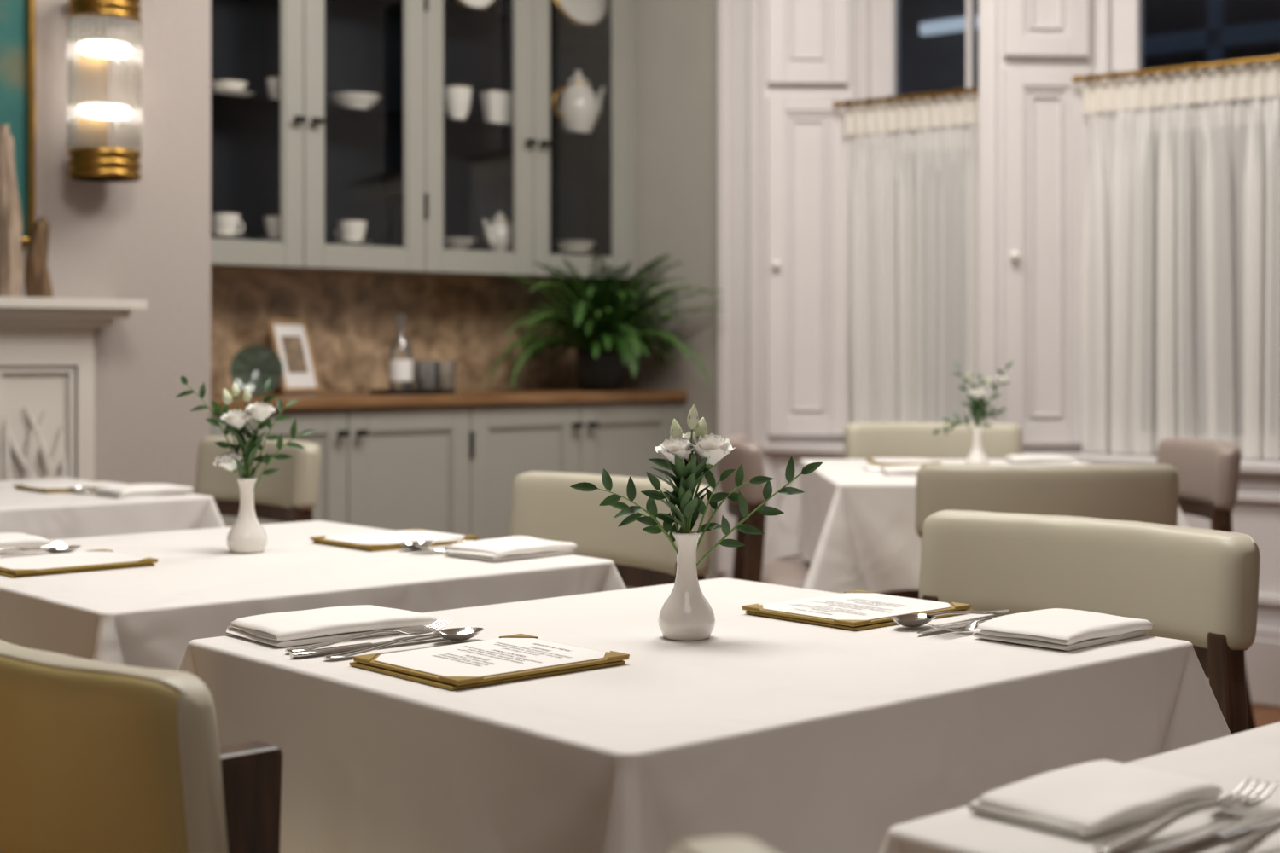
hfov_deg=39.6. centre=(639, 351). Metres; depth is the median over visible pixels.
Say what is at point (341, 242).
saucer
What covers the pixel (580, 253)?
saucer
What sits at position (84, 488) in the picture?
spoon
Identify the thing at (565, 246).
soup bowl
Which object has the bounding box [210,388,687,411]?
countertop
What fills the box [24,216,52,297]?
driftwood sculpture
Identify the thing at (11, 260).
driftwood sculpture
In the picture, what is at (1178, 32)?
window
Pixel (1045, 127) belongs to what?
window shutter
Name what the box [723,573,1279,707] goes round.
baseboard
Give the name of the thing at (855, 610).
menu
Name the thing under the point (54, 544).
fork
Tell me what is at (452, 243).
soup bowl
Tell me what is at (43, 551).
table knife
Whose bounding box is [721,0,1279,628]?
window frame
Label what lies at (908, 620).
spoon
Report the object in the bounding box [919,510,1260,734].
dining chair
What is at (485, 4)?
soup bowl
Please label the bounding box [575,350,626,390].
pot
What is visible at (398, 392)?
serving tray
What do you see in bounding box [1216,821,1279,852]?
table knife
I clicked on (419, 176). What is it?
china cabinet
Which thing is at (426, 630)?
fork
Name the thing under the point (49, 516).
tablecloth
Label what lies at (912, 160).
cafe curtain
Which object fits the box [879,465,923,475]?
folded napkin
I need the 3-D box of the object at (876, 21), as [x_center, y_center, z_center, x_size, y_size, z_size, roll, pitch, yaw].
[1.061,-0.795,6.452,0.599,2.270,0.105,0,0,40]
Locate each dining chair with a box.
[0,640,282,852]
[195,436,320,523]
[508,471,715,587]
[668,836,775,852]
[716,434,919,599]
[844,422,1023,459]
[915,464,1178,540]
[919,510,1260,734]
[1156,437,1256,730]
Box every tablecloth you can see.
[0,477,225,540]
[0,520,626,670]
[176,577,1231,852]
[762,459,1188,593]
[879,721,1279,852]
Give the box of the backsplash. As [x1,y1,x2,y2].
[210,268,590,395]
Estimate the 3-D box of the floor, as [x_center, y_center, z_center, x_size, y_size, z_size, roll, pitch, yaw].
[0.418,1.120,2.701,8.600,0.100,8.100,0,0,-41]
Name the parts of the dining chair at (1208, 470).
wooden frame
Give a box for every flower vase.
[175,376,316,553]
[570,404,822,640]
[932,360,1013,465]
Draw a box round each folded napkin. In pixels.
[0,532,53,552]
[93,483,192,498]
[226,605,436,647]
[442,535,576,562]
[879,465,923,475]
[966,760,1222,838]
[972,608,1153,651]
[1003,454,1074,463]
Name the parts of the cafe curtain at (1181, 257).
curtain rod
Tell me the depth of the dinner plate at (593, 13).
7.08 m
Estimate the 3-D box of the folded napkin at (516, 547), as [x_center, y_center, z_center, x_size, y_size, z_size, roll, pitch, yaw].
[-0.199,0.306,2.769,0.179,0.021,0.130,0,0,-44]
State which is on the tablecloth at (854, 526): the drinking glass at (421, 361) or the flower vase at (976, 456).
the flower vase at (976, 456)
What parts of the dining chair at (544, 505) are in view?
wooden frame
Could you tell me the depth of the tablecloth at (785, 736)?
1.67 m
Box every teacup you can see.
[210,212,244,234]
[263,215,279,237]
[265,76,279,99]
[335,220,366,241]
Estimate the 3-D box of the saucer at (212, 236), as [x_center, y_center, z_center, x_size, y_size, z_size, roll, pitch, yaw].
[-1.409,-0.383,6.037,0.150,0.019,0.150,0,0,-41]
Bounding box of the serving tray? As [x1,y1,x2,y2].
[368,389,456,395]
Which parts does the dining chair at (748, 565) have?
wooden frame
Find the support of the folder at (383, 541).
on the tablecloth at (144, 617)
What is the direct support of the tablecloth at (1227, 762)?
on the dining table
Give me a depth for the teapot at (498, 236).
6.76 m
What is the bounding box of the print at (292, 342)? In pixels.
[273,324,316,388]
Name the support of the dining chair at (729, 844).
on the floor
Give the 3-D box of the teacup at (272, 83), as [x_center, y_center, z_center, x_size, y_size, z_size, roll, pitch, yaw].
[-1.254,-0.905,6.176,0.093,0.085,0.093,0,0,36]
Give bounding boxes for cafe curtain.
[832,87,978,424]
[1071,53,1279,459]
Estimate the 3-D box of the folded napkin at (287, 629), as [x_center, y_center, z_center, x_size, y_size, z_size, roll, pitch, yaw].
[-0.347,0.307,2.005,0.203,0.021,0.131,0,0,-40]
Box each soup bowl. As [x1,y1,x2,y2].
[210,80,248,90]
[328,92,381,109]
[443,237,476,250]
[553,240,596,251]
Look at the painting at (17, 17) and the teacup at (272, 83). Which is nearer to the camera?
the painting at (17, 17)
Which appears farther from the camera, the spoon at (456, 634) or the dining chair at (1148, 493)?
the dining chair at (1148, 493)
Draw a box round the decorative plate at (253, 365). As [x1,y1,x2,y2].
[229,344,283,395]
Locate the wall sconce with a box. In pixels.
[67,0,141,182]
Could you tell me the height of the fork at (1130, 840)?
0.013 m
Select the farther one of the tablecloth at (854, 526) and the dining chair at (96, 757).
the tablecloth at (854, 526)
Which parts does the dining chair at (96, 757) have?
wooden frame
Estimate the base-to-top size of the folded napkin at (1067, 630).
0.021 m
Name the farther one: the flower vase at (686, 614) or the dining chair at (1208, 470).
the dining chair at (1208, 470)
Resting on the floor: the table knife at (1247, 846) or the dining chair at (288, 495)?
the dining chair at (288, 495)
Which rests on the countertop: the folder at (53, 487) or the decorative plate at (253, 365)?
the decorative plate at (253, 365)
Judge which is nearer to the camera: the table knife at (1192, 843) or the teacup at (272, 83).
the table knife at (1192, 843)
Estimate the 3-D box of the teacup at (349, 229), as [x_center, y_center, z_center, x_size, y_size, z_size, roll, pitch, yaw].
[-1.030,-0.426,6.371,0.104,0.085,0.105,0,0,-21]
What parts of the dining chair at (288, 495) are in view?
wooden frame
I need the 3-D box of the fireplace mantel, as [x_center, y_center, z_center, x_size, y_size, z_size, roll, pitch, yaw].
[-2.056,0.461,4.518,1.721,1.218,0.398,0,0,-41]
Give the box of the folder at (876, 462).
[866,458,941,465]
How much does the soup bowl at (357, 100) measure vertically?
0.055 m
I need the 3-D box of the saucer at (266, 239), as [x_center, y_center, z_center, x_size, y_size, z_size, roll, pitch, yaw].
[-1.254,-0.383,6.173,0.150,0.019,0.150,0,0,-41]
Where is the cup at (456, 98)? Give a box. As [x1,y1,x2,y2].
[443,85,471,119]
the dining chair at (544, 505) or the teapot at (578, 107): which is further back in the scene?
the teapot at (578, 107)
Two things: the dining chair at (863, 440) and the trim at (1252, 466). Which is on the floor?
the dining chair at (863, 440)
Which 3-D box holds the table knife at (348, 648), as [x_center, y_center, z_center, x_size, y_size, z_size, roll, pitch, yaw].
[-0.278,0.314,1.904,0.215,0.006,0.019,0,0,-41]
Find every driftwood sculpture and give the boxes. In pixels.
[0,123,23,296]
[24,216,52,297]
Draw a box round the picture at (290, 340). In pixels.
[266,319,321,393]
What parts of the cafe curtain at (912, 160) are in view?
curtain rod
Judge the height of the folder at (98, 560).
0.010 m
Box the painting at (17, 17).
[0,0,35,245]
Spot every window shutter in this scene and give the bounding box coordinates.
[767,0,848,435]
[1002,0,1088,444]
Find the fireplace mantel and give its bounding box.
[0,296,147,481]
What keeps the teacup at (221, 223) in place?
on the saucer at (212, 236)
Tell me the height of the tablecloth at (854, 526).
0.310 m
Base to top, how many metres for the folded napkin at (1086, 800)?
0.016 m
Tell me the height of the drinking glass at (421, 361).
0.110 m
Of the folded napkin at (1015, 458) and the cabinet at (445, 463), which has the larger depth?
the cabinet at (445, 463)
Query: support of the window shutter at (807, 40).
attached to the window frame at (1260, 521)
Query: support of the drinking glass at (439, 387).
on the serving tray
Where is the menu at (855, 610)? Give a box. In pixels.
[741,590,974,630]
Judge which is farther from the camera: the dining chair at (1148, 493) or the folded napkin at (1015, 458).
the folded napkin at (1015, 458)
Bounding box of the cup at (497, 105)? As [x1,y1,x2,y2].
[480,89,513,124]
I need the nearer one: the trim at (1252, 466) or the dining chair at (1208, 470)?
the dining chair at (1208, 470)
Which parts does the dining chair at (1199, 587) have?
wooden frame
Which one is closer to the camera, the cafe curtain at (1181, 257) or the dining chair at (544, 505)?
the dining chair at (544, 505)
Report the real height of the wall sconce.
0.531 m
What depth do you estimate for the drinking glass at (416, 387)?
6.37 m
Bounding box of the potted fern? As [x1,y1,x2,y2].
[488,252,724,390]
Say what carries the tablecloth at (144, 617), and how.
on the dining table
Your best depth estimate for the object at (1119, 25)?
5.97 m
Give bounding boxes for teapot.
[482,211,513,252]
[551,69,605,133]
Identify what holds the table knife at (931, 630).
on the tablecloth at (785, 736)
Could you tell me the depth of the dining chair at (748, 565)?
4.55 m
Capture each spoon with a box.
[0,546,81,556]
[68,485,110,492]
[324,627,483,659]
[399,539,477,549]
[891,609,1010,627]
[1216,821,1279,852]
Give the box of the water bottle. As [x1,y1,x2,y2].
[389,313,412,390]
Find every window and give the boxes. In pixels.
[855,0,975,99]
[899,0,1279,460]
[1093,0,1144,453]
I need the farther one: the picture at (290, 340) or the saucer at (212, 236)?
the picture at (290, 340)
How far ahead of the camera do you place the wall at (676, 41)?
6.89 m
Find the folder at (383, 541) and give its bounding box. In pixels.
[309,528,479,552]
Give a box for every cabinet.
[210,0,634,281]
[210,268,687,588]
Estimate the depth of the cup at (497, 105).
6.76 m
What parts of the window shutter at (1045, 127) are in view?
knob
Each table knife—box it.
[1,551,49,556]
[289,635,442,658]
[408,547,442,552]
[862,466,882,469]
[917,611,1024,634]
[1138,808,1279,852]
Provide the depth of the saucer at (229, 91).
5.99 m
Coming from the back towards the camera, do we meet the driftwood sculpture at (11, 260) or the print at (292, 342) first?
the print at (292, 342)
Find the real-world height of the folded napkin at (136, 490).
0.021 m
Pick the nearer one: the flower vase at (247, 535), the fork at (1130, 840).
the fork at (1130, 840)
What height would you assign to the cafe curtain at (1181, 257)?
1.254 m
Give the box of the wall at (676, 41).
[593,0,721,580]
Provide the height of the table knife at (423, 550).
0.006 m
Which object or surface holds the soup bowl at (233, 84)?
on the saucer at (229, 91)
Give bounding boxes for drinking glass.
[401,360,418,390]
[418,360,437,390]
[421,360,436,390]
[436,360,455,390]
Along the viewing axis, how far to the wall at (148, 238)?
5.31 m
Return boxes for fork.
[0,541,63,550]
[285,619,451,652]
[415,545,451,552]
[926,617,994,632]
[1093,777,1278,852]
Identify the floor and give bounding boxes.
[1251,704,1279,728]
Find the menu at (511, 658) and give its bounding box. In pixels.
[349,634,629,690]
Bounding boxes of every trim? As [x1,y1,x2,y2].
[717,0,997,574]
[762,442,1279,605]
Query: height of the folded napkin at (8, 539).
0.021 m
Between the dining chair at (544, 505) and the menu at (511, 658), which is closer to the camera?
the menu at (511, 658)
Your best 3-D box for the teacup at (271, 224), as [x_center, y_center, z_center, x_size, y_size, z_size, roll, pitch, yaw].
[-1.254,-0.426,6.174,0.104,0.085,0.105,0,0,-25]
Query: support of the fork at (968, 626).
on the tablecloth at (785, 736)
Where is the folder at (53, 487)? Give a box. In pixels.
[13,480,133,493]
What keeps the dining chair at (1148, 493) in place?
on the floor
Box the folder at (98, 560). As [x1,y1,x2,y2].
[0,549,157,577]
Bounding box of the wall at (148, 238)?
[20,0,210,494]
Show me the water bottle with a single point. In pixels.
(399, 369)
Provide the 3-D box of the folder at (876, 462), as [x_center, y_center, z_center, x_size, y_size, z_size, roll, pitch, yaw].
[0.743,0.312,5.021,0.182,0.010,0.219,0,0,0]
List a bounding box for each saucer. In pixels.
[210,88,254,96]
[210,234,247,239]
[256,237,279,241]
[331,240,373,245]
[551,251,595,255]
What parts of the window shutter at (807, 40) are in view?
knob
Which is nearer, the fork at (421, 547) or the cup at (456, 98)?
the fork at (421, 547)
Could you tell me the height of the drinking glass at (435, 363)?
0.110 m
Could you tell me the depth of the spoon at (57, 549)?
2.75 m
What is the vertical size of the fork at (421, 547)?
0.013 m
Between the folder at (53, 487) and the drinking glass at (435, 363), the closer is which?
the folder at (53, 487)
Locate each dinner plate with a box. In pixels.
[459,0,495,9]
[555,0,610,26]
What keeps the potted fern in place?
on the countertop

